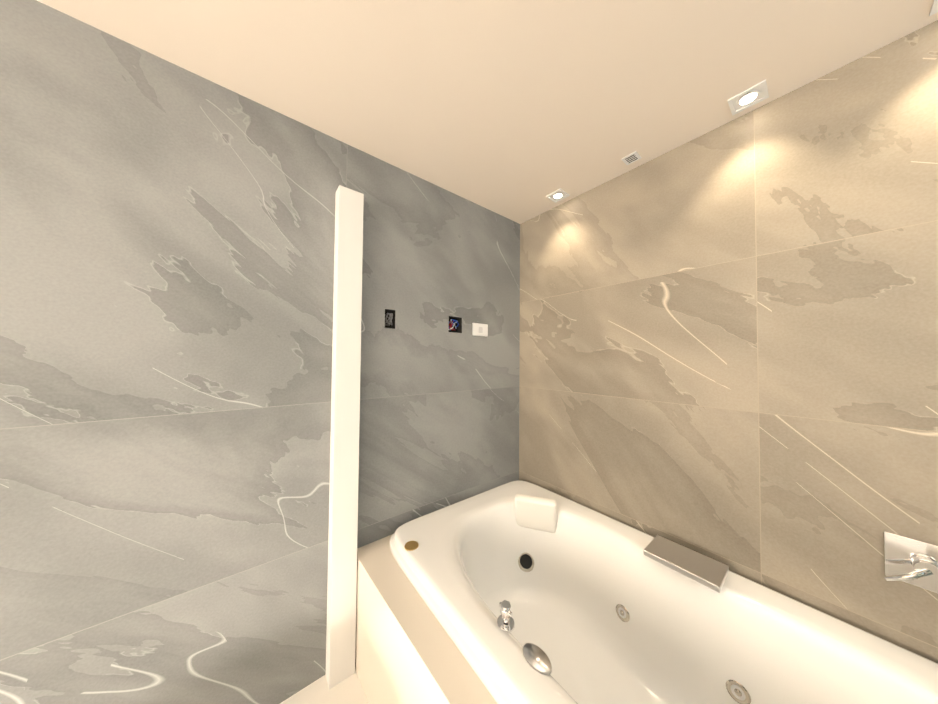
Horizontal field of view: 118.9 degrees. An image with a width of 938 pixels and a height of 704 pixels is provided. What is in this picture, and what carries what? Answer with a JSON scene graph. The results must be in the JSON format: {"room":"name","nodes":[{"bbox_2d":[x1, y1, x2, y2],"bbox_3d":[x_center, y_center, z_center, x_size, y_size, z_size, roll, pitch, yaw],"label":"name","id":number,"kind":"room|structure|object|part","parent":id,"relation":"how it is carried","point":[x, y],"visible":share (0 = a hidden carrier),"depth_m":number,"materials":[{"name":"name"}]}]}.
{"room":"bathroom","nodes":[
{"label":"bathroom","id":0,"kind":"room"},
{"bbox_2d":[0,0,519,703],"bbox_3d":[-1.789,0.199,0.468,5.458,2.500,0.120,2,-2,-38],"label":"wall","id":1,"kind":"structure","parent":0,"point":[166,276],"depth_m":1.02,"materials":[{"name":"stone"}]},
{"bbox_2d":[326,185,363,689],"bbox_3d":[-0.582,0.359,1.299,0.108,2.240,0.074,2,-2,-38],"label":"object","id":2,"kind":"structure","parent":1,"relation":"attached to","point":[343,498],"depth_m":1.27,"materials":[{"name":"white paint"}]},
{"bbox_2d":[385,313,392,325],"bbox_3d":[-0.436,-0.177,1.499,0.042,0.068,0.039,2,-2,-41],"label":"electrical outlet","id":3,"kind":"object","parent":1,"relation":"attached to","point":[390,318],"depth_m":1.49,"materials":[{"name":"grey plastic"}]},
{"bbox_2d":[449,319,458,330],"bbox_3d":[-0.101,-0.171,1.768,0.083,0.068,0.039,2,-2,-41],"label":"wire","id":4,"kind":"object","parent":1,"relation":"attached to","point":[452,323],"depth_m":1.75,"materials":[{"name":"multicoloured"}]},
{"bbox_2d":[472,323,487,336],"bbox_3d":[0.076,-0.150,1.871,0.134,0.085,0.010,2,-2,-38],"label":"electrical outlet plate","id":5,"kind":"object","parent":1,"relation":"attached to","point":[478,329],"visible":1,"depth_m":1.86,"materials":[{"name":"white plastic"}]},
{"bbox_2d":[280,670,368,703],"bbox_3d":[-0.796,1.478,-0.828,5.698,0.100,3.351,2,-2,-38],"label":"floor","id":6,"kind":"structure","parent":0,"point":[349,690],"depth_m":1.19,"materials":[{"name":"white ceramic"}]},
{"bbox_2d":[355,534,497,703],"bbox_3d":[0.574,1.222,0.873,1.206,0.515,2.153,2,-2,-38],"label":"tub surround","id":7,"kind":"object","parent":6,"relation":"on","point":[407,650],"visible":0.21,"depth_m":1.02,"materials":[{"name":"beige stone"}]},
{"bbox_2d":[390,480,937,703],"bbox_3d":[0.598,1.096,0.951,1.067,0.572,2.030,2,-2,-38],"label":"bathtub","id":8,"kind":"object","parent":7,"relation":"in","point":[530,593],"visible":1,"depth_m":1.14,"materials":[{"name":"white ceramic"}]},
{"bbox_3d":[0.122,0.867,0.916,0.060,0.062,0.060,2,-2,-38],"label":"knob","id":9,"kind":"part","parent":8,"relation":"part of","materials":[{"name":"silver metal"}]},
{"bbox_3d":[0.899,0.884,1.154,0.170,0.054,0.250,2,-2,-38],"label":"cascade spout","id":10,"kind":"part","parent":8,"relation":"part of","materials":[{"name":"silver metal"}]},
{"bbox_2d":[37,0,937,223],"bbox_3d":[-0.772,-1.122,-0.766,5.698,0.100,3.351,2,-2,-38],"label":"ceiling","id":11,"kind":"structure","parent":0,"point":[518,111],"depth_m":0.99,"materials":[{"name":"beige paint"}]},
{"bbox_2d":[546,188,569,202],"bbox_3d":[0.567,-0.996,1.766,0.105,0.006,0.105,2,-2,-38],"label":"recessed light","id":12,"kind":"object","parent":11,"relation":"in","point":[558,195],"visible":1,"depth_m":1.76,"materials":[{"name":"white metal"}]},
{"bbox_2d":[621,151,641,164],"bbox_3d":[0.842,-1.002,1.434,0.070,0.004,0.070,2,-2,-38],"label":"ceiling vent","id":13,"kind":"object","parent":11,"relation":"in","point":[631,158],"visible":1,"depth_m":1.43,"materials":[{"name":"white"}]},
{"bbox_2d":[727,79,768,115],"bbox_3d":[1.109,-1.007,1.100,0.105,0.006,0.105,2,-2,-38],"label":"recessed light","id":14,"kind":"object","parent":11,"relation":"in","point":[749,97],"visible":1,"depth_m":1.10,"materials":[{"name":"white metal"}]},
{"bbox_2d":[929,0,937,15],"bbox_3d":[1.375,-1.013,0.758,0.105,0.006,0.105,2,-2,-38],"label":"recessed light","id":15,"kind":"object","parent":11,"relation":"in","point":[934,9],"visible":1,"depth_m":0.81,"materials":[{"name":"white metal"}]},
{"bbox_2d":[519,20,937,663],"bbox_3d":[1.372,0.239,0.972,0.120,2.500,3.261,2,-2,-38],"label":"wall","id":16,"kind":"structure","parent":0,"point":[729,344],"depth_m":1.10,"materials":[{"name":"stone"}]},
{"bbox_2d":[883,530,937,592],"bbox_3d":[1.355,0.646,0.820,0.076,0.140,0.149,2,-2,-38],"label":"mixer tap","id":17,"kind":"object","parent":16,"relation":"attached to","point":[912,561],"visible":1,"depth_m":0.85,"materials":[{"name":"silver metal"}]}
]}

